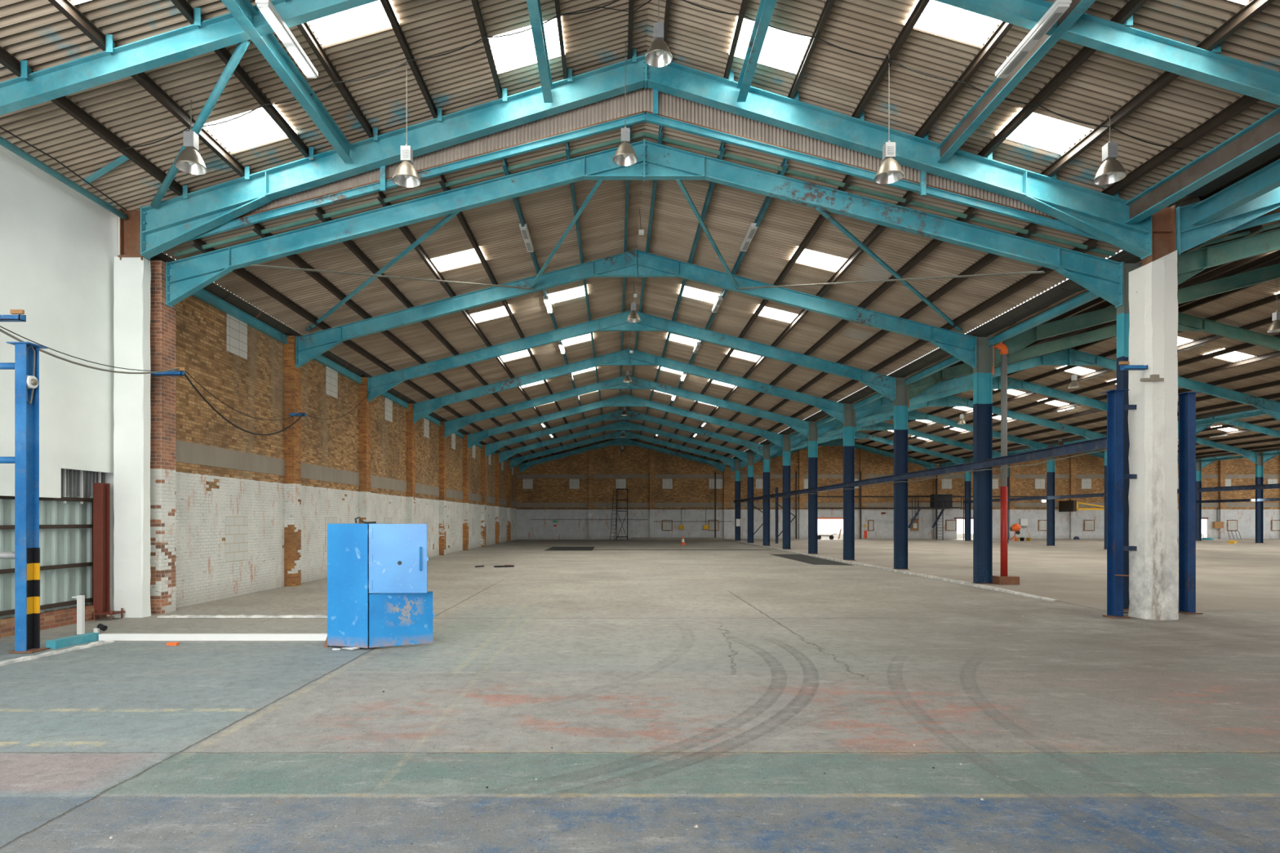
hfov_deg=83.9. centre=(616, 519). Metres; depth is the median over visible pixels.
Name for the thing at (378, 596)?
tall cabinet
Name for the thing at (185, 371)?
cable
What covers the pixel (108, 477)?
wall
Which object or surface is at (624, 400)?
roof frame
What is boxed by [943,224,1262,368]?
roof purlin
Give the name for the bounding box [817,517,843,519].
door
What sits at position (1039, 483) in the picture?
window
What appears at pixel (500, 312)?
window
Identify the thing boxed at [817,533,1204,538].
ground
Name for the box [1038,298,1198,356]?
purlin
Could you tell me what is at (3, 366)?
guard rail
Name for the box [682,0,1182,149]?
cable
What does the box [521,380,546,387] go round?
window
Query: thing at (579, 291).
window
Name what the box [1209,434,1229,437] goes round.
fluorescent light
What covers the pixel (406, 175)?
pendant lamp
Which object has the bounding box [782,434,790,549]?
steel column
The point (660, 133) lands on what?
roof purlin
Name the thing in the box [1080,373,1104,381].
fluorescent light
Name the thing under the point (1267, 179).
beam
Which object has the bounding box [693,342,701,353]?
fluorescent light
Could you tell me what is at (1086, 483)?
window
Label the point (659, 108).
cladding
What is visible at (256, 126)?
window
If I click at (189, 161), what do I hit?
pendant lamp
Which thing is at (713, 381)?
window
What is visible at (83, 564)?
rail
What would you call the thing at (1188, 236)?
roof frame
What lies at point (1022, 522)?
meter box
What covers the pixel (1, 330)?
cable
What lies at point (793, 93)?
purlin
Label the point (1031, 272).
brace
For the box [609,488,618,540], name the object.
ladder
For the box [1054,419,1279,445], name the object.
roof frame
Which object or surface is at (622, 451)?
pendant lamp
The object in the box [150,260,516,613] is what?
wall
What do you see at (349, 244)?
purlin
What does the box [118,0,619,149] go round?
cable
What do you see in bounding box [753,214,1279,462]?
ceiling
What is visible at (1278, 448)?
gutter
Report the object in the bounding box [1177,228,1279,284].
roof frame
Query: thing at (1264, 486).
rail
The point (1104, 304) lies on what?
roof purlin
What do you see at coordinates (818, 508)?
beam
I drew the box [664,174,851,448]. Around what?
roof purlin
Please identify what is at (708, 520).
window
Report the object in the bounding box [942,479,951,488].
window
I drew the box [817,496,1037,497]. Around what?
beam
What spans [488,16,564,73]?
window
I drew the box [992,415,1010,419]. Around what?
window
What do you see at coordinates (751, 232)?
fluorescent light
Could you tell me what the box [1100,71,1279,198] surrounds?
roof purlin
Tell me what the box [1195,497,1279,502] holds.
rail
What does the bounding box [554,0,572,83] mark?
purlin
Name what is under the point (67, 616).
wall
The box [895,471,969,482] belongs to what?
cable
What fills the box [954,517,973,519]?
door
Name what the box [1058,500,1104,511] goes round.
crane
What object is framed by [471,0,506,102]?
purlin
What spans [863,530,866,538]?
sign
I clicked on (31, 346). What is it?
conduit
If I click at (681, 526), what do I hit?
switch box
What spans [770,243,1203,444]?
purlin
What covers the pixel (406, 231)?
purlin
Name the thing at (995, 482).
window
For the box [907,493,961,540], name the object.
gantry
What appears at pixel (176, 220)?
roof frame
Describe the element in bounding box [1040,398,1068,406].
window
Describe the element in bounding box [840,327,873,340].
ceiling panel
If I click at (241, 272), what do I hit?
purlin
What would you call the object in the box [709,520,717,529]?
window
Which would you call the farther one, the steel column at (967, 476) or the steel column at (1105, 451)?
the steel column at (967, 476)
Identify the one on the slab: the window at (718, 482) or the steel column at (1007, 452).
the steel column at (1007, 452)
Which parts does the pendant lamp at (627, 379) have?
lamp shade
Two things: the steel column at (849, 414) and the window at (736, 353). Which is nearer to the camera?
the window at (736, 353)
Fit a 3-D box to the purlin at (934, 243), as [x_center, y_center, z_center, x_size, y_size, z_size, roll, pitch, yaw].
[7.252,-6.290,41.740,0.076,0.198,54.680,0,0,0]
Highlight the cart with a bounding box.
[817,533,837,539]
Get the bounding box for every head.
[117,208,148,260]
[1142,204,1175,266]
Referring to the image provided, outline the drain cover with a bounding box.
[592,549,770,550]
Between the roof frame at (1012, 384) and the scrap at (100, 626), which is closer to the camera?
the scrap at (100, 626)
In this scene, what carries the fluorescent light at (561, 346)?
attached to the purlin at (504, 166)
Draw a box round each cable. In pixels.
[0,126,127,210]
[0,325,174,371]
[0,328,179,373]
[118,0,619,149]
[184,373,304,435]
[185,370,302,420]
[306,391,370,419]
[564,0,651,13]
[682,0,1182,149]
[840,482,890,489]
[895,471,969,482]
[968,448,1106,471]
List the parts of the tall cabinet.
door, door, handle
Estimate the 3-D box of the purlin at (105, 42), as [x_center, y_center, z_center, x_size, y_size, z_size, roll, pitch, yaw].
[-7.287,-6.813,5.260,0.170,0.250,18.320,0,0,0]
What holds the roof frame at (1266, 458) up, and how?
attached to the steel column at (1260, 465)
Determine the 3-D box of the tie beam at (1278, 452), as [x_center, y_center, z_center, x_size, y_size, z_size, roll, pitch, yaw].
[51.790,-5.190,47.975,0.130,0.200,42.050,0,0,0]
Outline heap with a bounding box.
[1201,537,1213,540]
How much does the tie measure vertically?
0.034 m
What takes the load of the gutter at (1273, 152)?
on the roof frame at (1091, 31)
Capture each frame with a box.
[0,0,1279,115]
[140,53,1151,259]
[165,138,1122,307]
[296,248,976,368]
[368,310,895,402]
[413,347,844,423]
[444,375,808,438]
[467,394,782,448]
[484,409,763,457]
[498,420,747,463]
[510,430,735,469]
[519,441,723,473]
[731,441,933,471]
[740,431,965,469]
[753,422,1000,463]
[769,410,1048,457]
[790,395,1106,448]
[817,375,1178,437]
[854,347,1279,422]
[907,311,1279,400]
[941,452,1104,466]
[992,262,1279,367]
[1008,436,1257,463]
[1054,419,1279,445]
[1175,186,1279,256]
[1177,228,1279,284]
[1195,408,1260,434]
[1201,454,1235,468]
[1227,530,1241,539]
[1263,450,1279,462]
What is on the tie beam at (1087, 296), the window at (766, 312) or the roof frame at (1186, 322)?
the roof frame at (1186, 322)
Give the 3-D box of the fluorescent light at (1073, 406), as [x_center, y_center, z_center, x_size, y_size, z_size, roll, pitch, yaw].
[26.490,-6.591,41.890,0.180,0.258,1.600,0,0,0]
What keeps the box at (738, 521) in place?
attached to the steel column at (737, 471)
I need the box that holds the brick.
[166,642,179,645]
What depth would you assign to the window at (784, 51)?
13.06 m
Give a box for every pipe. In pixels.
[714,471,715,537]
[795,471,796,538]
[859,471,861,538]
[936,475,937,538]
[992,342,1019,584]
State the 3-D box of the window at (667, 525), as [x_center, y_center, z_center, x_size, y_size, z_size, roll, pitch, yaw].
[4.970,0.565,69.055,0.840,0.910,0.030,0,0,0]
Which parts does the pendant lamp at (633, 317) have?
lamp shade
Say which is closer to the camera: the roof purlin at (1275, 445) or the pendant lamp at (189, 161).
the pendant lamp at (189, 161)
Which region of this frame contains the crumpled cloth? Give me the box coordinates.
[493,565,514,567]
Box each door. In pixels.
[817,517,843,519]
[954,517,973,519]
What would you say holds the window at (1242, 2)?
attached to the ceiling at (834, 78)
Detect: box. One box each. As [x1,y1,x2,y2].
[638,208,644,235]
[679,507,684,529]
[703,524,708,529]
[736,519,740,526]
[910,497,918,530]
[1019,519,1027,527]
[1212,507,1223,528]
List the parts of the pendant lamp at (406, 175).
lamp shade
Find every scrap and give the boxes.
[93,623,107,632]
[323,636,328,647]
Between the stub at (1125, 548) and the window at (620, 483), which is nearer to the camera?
the stub at (1125, 548)
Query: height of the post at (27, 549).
4.530 m
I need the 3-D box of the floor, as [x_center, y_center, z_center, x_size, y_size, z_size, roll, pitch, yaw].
[31.000,2.094,30.000,90.000,0.312,84.000,0,0,0]
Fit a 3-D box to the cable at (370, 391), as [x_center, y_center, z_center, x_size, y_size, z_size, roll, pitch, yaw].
[-9.150,-3.947,23.752,0.020,1.820,6.312,0,0,-3]
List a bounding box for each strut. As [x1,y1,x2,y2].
[82,154,128,184]
[150,40,250,208]
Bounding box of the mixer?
[1008,523,1021,541]
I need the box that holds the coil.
[354,516,376,524]
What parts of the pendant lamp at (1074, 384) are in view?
lamp shade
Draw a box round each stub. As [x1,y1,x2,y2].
[1123,404,1137,409]
[1123,474,1137,479]
[1123,546,1137,551]
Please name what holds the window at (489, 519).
in the wall at (205, 469)
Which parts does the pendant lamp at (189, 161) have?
lamp shade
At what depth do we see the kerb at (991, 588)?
23.92 m
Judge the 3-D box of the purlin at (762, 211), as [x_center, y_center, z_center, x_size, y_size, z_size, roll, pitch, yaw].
[3.452,-7.267,41.740,0.076,0.198,54.680,0,0,0]
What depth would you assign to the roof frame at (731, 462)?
63.07 m
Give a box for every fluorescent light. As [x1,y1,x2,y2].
[255,0,318,78]
[519,223,533,252]
[542,294,552,313]
[558,342,564,353]
[568,373,573,381]
[680,372,686,380]
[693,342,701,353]
[711,293,723,312]
[739,221,757,251]
[995,0,1071,78]
[1056,406,1075,411]
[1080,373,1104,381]
[1177,342,1205,352]
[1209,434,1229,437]
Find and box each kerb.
[45,632,99,648]
[724,538,1055,600]
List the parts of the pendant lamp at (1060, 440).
lamp shade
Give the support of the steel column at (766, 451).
on the slab
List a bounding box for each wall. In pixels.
[0,604,104,638]
[92,502,93,604]
[104,217,119,616]
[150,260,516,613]
[516,439,1279,539]
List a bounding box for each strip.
[0,640,114,666]
[156,614,327,617]
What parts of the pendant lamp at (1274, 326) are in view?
lamp shade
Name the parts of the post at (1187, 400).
plate, plate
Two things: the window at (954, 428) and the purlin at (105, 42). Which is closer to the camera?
the purlin at (105, 42)
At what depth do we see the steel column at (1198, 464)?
63.05 m
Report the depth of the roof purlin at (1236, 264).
20.18 m
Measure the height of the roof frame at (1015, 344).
3.460 m
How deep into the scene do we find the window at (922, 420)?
54.10 m
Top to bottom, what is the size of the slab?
0.160 m
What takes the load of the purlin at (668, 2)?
on the roof frame at (176, 220)
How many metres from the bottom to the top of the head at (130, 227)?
1.020 m
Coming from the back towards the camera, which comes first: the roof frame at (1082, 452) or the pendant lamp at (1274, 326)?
the roof frame at (1082, 452)
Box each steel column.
[734,458,741,541]
[747,452,753,542]
[762,444,770,546]
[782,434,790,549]
[808,421,818,554]
[843,403,855,560]
[893,377,909,569]
[964,458,971,541]
[973,336,995,584]
[1007,452,1008,542]
[1045,444,1055,546]
[1104,434,1106,549]
[1116,262,1142,611]
[1195,458,1202,541]
[1255,452,1263,542]
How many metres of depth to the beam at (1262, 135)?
12.10 m
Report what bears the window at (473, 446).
in the wall at (205, 469)
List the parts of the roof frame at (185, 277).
plate, apex plate, plate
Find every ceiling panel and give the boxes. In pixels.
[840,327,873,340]
[847,259,896,282]
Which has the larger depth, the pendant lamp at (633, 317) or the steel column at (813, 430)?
the steel column at (813, 430)
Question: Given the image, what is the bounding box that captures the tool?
[1227,540,1237,543]
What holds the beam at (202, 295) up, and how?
attached to the wall at (205, 469)
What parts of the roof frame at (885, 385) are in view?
plate, plate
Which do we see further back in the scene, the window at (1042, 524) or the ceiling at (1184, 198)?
the window at (1042, 524)
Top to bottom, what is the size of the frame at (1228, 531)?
0.814 m
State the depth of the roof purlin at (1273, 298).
30.30 m
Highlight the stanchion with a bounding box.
[92,483,124,620]
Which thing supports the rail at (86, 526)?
attached to the cladding at (60, 546)
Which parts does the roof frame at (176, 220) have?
plate, apex plate, plate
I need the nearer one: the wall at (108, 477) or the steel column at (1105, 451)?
the wall at (108, 477)
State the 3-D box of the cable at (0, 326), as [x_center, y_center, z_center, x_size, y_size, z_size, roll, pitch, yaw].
[-9.100,-2.890,12.250,0.016,0.334,4.508,0,0,3]
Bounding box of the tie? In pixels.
[1115,574,1128,576]
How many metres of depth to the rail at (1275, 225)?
14.65 m
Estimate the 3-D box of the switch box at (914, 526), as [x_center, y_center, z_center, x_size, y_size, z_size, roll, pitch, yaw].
[28.972,-0.525,68.975,0.740,3.250,0.250,0,0,0]
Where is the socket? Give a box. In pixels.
[994,342,1002,347]
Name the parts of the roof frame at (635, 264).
plate, apex plate, plate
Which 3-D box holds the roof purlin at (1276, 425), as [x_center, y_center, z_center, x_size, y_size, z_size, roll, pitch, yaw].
[46.792,-6.614,41.740,0.076,0.198,54.680,0,0,0]
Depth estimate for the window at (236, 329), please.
18.03 m
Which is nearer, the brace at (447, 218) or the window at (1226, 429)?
the brace at (447, 218)
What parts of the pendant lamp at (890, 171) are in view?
lamp shade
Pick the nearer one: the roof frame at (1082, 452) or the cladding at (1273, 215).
the cladding at (1273, 215)
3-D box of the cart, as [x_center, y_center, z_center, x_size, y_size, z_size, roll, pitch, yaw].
[20.146,1.603,67.950,1.979,0.654,0.300,0,0,0]
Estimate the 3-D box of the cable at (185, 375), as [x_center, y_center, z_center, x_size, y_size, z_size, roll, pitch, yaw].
[-8.950,-2.594,17.550,0.040,0.982,5.918,0,0,-1]
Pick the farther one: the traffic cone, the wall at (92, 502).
the traffic cone
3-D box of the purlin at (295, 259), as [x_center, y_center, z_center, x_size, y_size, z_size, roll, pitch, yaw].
[-7.332,-5.966,41.740,0.076,0.198,54.680,0,0,0]
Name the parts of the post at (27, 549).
plate, plate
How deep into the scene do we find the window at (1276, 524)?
69.03 m
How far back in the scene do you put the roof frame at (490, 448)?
51.03 m
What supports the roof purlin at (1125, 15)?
on the roof frame at (176, 220)
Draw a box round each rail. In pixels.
[0,362,14,369]
[0,456,14,463]
[0,495,93,502]
[0,524,93,529]
[0,551,14,559]
[0,561,93,573]
[0,597,93,616]
[733,436,1106,502]
[963,483,1279,502]
[1186,222,1279,250]
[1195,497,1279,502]
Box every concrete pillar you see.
[113,256,151,617]
[1128,249,1178,620]
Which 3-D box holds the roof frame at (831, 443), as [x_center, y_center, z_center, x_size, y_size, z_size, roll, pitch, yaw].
[20.990,-6.200,69.090,19.929,3.460,0.200,0,0,0]
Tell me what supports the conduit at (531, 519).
attached to the wall at (644, 470)
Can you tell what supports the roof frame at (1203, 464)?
attached to the steel column at (1198, 464)
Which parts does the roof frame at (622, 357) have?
plate, apex plate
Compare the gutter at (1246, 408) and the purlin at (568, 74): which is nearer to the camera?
the purlin at (568, 74)
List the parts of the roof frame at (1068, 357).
apex plate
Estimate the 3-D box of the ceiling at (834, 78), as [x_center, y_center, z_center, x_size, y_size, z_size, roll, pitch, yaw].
[5.580,-7.853,5.247,9.980,3.070,18.493,0,0,0]
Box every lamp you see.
[26,375,38,388]
[173,99,207,174]
[391,59,421,187]
[613,41,637,165]
[619,439,625,453]
[620,430,626,437]
[621,406,628,415]
[622,368,632,382]
[626,301,640,322]
[644,0,672,67]
[874,50,903,184]
[957,413,965,424]
[1056,437,1063,446]
[1068,373,1079,388]
[1093,113,1127,185]
[1266,278,1279,333]
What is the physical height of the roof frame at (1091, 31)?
3.407 m
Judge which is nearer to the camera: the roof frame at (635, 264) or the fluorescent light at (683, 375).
the roof frame at (635, 264)
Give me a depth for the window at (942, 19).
11.32 m
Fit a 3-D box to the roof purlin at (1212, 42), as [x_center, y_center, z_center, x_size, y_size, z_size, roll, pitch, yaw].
[8.563,-6.813,5.260,0.178,0.250,18.320,0,0,0]
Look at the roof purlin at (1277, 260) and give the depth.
21.39 m
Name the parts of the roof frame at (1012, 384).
apex plate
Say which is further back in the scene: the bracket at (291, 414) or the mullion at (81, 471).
the bracket at (291, 414)
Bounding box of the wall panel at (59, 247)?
[0,144,118,497]
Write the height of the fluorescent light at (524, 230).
0.238 m
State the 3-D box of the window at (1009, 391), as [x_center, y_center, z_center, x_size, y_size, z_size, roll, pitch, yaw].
[23.230,-7.554,41.899,1.360,0.373,0.986,0,0,0]
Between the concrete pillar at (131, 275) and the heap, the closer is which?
the concrete pillar at (131, 275)
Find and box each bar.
[907,384,909,407]
[992,345,994,374]
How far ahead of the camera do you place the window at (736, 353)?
29.87 m
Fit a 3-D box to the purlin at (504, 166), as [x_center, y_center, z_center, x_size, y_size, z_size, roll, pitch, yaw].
[-2.272,-7.267,41.740,0.076,0.198,54.680,0,0,0]
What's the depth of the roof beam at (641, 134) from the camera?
14.65 m
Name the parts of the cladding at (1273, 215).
rail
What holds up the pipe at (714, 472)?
on the floor
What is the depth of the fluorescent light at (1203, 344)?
29.59 m
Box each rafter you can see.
[519,439,724,469]
[729,439,936,469]
[942,450,1104,466]
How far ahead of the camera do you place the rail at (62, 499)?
13.14 m
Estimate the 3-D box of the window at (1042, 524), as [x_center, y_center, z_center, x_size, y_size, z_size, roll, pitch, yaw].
[41.502,0.565,69.055,0.840,0.910,0.030,0,0,0]
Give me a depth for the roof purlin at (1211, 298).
26.14 m
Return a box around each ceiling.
[0,0,648,210]
[163,115,1123,462]
[645,0,1279,200]
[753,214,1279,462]
[1097,414,1279,456]
[1172,196,1195,204]
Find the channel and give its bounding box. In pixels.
[98,633,327,640]
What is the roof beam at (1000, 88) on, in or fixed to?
attached to the roof frame at (1091, 31)
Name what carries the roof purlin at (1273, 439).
attached to the ceiling at (1263, 416)
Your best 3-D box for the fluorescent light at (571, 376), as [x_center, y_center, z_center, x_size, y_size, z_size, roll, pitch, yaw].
[-2.280,-7.251,35.870,0.180,0.238,1.600,0,0,0]
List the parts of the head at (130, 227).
cap plate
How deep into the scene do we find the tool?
56.03 m
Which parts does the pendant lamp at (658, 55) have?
lamp shade, bulb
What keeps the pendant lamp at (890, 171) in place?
hanging from the purlin at (859, 113)
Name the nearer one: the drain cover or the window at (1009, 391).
the window at (1009, 391)
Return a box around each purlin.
[0,46,190,199]
[48,0,250,180]
[170,0,314,160]
[191,238,528,462]
[252,222,540,458]
[284,0,377,142]
[314,206,553,455]
[376,191,566,452]
[379,0,441,122]
[439,174,579,448]
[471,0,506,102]
[502,158,592,445]
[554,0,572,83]
[564,141,606,440]
[618,125,631,431]
[626,125,662,431]
[627,0,635,63]
[638,141,724,441]
[651,158,788,444]
[663,0,670,42]
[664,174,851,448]
[677,190,914,452]
[690,206,976,455]
[703,222,1038,458]
[715,238,1098,462]
[723,0,748,81]
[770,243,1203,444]
[787,0,835,101]
[851,0,929,120]
[854,293,1279,439]
[861,316,1274,445]
[875,333,1279,448]
[888,351,1279,452]
[907,366,1279,453]
[913,282,1262,410]
[913,380,1279,458]
[914,21,1013,140]
[926,392,1279,462]
[940,262,1231,382]
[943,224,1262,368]
[955,249,1279,377]
[977,0,1147,159]
[994,249,1279,368]
[1009,257,1279,364]
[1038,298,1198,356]
[1040,0,1275,179]
[1071,226,1279,316]
[1099,424,1279,452]
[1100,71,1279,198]
[1177,433,1269,447]
[1177,437,1279,453]
[1195,444,1279,455]
[1198,154,1279,200]
[1200,417,1276,431]
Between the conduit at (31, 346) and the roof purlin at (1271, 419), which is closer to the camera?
the conduit at (31, 346)
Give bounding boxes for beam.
[173,131,1115,257]
[191,288,517,466]
[221,0,353,163]
[526,0,552,102]
[729,290,1099,466]
[736,0,777,102]
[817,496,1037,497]
[817,507,964,508]
[937,0,1095,162]
[939,410,1266,466]
[1124,106,1279,223]
[1177,451,1279,464]
[1191,159,1279,225]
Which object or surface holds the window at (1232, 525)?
in the wall at (644, 470)
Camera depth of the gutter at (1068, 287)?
19.62 m
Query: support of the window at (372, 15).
attached to the ceiling at (36, 32)
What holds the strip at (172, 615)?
on the floor
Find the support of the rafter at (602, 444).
attached to the wall at (644, 470)
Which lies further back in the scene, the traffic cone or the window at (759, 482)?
the window at (759, 482)
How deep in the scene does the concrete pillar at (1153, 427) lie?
13.82 m
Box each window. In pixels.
[71,0,89,4]
[204,104,297,151]
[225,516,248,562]
[226,313,247,359]
[306,0,399,44]
[325,366,337,398]
[384,397,392,422]
[423,417,429,438]
[431,246,485,271]
[451,433,455,449]
[470,306,511,323]
[471,444,475,457]
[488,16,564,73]
[488,454,490,465]
[488,518,490,533]
[500,349,533,361]
[501,461,503,471]
[501,518,502,532]
[511,518,513,530]
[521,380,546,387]
[522,479,533,488]
[547,285,585,303]
[561,333,591,346]
[569,479,579,488]
[572,367,595,374]
[616,479,626,488]
[660,366,683,374]
[662,479,672,488]
[662,520,671,529]
[662,520,672,530]
[667,332,698,346]
[682,285,719,303]
[707,520,719,530]
[709,479,722,488]
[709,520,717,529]
[711,380,734,387]
[727,349,760,361]
[728,16,811,74]
[753,304,797,323]
[755,479,763,488]
[790,246,846,271]
[804,479,808,488]
[867,520,874,530]
[868,520,872,529]
[904,0,1001,46]
[916,419,932,422]
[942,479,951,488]
[944,426,964,431]
[945,520,955,530]
[946,520,955,529]
[953,406,972,410]
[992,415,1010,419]
[992,479,998,488]
[995,389,1024,395]
[996,107,1092,155]
[1035,479,1044,488]
[1037,520,1046,530]
[1039,520,1046,529]
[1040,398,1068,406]
[1057,365,1094,374]
[1081,479,1091,488]
[1083,520,1094,530]
[1084,520,1093,529]
[1177,336,1192,345]
[1205,348,1253,361]
[1211,425,1237,431]
[1225,479,1231,486]
[1226,520,1237,530]
[1227,520,1236,529]
[1229,0,1248,4]
[1266,479,1277,484]
[1271,520,1279,530]
[1272,520,1279,529]
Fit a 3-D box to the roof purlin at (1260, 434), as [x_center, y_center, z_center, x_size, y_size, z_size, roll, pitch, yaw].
[48.052,-6.290,41.740,0.076,0.198,54.680,0,0,0]
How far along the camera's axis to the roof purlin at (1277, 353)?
32.54 m
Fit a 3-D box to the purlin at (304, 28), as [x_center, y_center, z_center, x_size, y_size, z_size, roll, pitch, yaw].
[-4.768,-7.579,5.260,0.170,0.250,18.320,0,0,0]
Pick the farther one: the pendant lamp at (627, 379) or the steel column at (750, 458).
the steel column at (750, 458)
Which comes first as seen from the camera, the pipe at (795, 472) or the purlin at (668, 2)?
the purlin at (668, 2)
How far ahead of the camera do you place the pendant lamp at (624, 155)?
13.70 m
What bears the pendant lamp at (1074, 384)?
hanging from the ceiling at (1266, 289)
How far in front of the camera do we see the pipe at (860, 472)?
68.73 m
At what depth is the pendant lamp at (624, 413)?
48.11 m
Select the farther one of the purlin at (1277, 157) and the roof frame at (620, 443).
the roof frame at (620, 443)
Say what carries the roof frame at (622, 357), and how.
attached to the wall at (205, 469)
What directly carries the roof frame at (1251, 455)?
attached to the tie beam at (1260, 412)
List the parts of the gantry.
guard railing, ladder rail, ladder rail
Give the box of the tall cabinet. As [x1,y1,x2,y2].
[327,523,435,648]
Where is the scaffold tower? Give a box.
[616,488,627,540]
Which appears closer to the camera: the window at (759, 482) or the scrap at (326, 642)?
the scrap at (326, 642)
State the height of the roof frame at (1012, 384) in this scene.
3.460 m
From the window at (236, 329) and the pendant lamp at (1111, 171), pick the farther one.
the window at (236, 329)
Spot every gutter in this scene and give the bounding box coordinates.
[148,252,511,458]
[724,249,1142,463]
[933,400,1279,463]
[1177,447,1279,461]
[1184,142,1279,196]
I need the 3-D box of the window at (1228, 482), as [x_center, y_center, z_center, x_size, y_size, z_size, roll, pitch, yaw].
[59.230,-3.465,69.080,0.960,0.970,0.060,0,0,0]
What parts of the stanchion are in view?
plate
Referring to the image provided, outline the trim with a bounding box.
[631,537,724,539]
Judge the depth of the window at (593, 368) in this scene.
36.15 m
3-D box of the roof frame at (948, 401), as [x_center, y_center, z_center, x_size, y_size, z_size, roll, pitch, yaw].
[20.990,-6.200,45.010,19.929,3.460,0.200,0,0,0]
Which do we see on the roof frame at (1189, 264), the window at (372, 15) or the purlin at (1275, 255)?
the purlin at (1275, 255)
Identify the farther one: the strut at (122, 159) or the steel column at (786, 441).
the steel column at (786, 441)
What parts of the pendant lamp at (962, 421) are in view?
lamp shade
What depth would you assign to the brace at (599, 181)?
17.16 m
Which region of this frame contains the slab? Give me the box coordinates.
[726,538,1279,610]
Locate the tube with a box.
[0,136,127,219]
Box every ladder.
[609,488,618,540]
[963,497,964,540]
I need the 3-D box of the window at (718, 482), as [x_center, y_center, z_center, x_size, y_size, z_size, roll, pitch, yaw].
[9.695,-3.465,69.080,1.330,0.970,0.060,0,0,0]
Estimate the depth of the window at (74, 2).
9.59 m
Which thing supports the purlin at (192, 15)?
on the roof frame at (176, 220)
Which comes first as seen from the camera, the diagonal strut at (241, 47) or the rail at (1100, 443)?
the diagonal strut at (241, 47)
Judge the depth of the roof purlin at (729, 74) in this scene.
13.00 m
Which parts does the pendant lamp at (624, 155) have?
lamp shade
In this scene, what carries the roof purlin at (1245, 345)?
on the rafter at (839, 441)
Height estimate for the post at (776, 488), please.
4.440 m
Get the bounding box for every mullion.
[62,468,66,503]
[80,470,83,503]
[98,471,101,483]
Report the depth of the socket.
20.79 m
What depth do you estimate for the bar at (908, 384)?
26.86 m
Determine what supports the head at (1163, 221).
on the concrete pillar at (1153, 427)
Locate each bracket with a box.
[0,309,26,321]
[151,367,185,376]
[289,410,306,416]
[1119,361,1147,370]
[1140,374,1164,382]
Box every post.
[6,342,49,653]
[71,595,84,634]
[753,506,763,534]
[775,487,795,543]
[1100,389,1130,617]
[1177,391,1203,613]
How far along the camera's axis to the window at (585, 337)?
29.86 m
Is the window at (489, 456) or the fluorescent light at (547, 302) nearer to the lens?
the fluorescent light at (547, 302)
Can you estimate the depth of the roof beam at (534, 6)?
12.43 m
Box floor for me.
[0,539,1279,852]
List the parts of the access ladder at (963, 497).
rail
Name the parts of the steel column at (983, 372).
plate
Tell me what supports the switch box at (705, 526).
attached to the wall at (644, 470)
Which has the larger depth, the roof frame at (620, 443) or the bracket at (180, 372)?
the roof frame at (620, 443)
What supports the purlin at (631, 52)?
on the roof frame at (176, 220)
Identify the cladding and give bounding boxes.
[0,495,92,619]
[61,468,104,497]
[184,87,1106,242]
[1166,196,1279,235]
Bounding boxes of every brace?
[250,264,534,288]
[306,211,460,331]
[529,178,603,287]
[675,178,738,288]
[737,271,1044,289]
[816,208,962,331]
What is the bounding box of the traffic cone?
[680,536,686,545]
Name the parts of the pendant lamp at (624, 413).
lamp shade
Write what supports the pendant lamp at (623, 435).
hanging from the ceiling at (731, 212)
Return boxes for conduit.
[26,345,35,404]
[530,519,647,519]
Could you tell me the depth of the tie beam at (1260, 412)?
37.06 m
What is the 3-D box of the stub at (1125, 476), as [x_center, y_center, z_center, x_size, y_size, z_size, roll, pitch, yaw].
[10.195,-0.855,14.160,0.290,0.090,0.080,0,0,0]
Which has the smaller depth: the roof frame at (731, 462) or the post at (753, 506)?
the post at (753, 506)
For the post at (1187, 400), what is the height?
4.570 m
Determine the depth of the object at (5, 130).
12.12 m
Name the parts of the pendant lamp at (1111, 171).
lamp shade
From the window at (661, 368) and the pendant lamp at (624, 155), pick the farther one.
the window at (661, 368)
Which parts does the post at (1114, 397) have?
plate, plate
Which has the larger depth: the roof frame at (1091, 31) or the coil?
the coil
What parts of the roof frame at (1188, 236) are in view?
plate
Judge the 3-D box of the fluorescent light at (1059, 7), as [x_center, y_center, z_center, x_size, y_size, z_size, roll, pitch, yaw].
[6.060,-7.051,10.400,0.180,0.238,1.600,0,0,0]
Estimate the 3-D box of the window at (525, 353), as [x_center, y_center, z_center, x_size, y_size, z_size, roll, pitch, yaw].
[-4.200,-6.899,29.872,1.340,0.376,0.998,0,0,0]
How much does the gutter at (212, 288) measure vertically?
0.351 m
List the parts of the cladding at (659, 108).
rail, rail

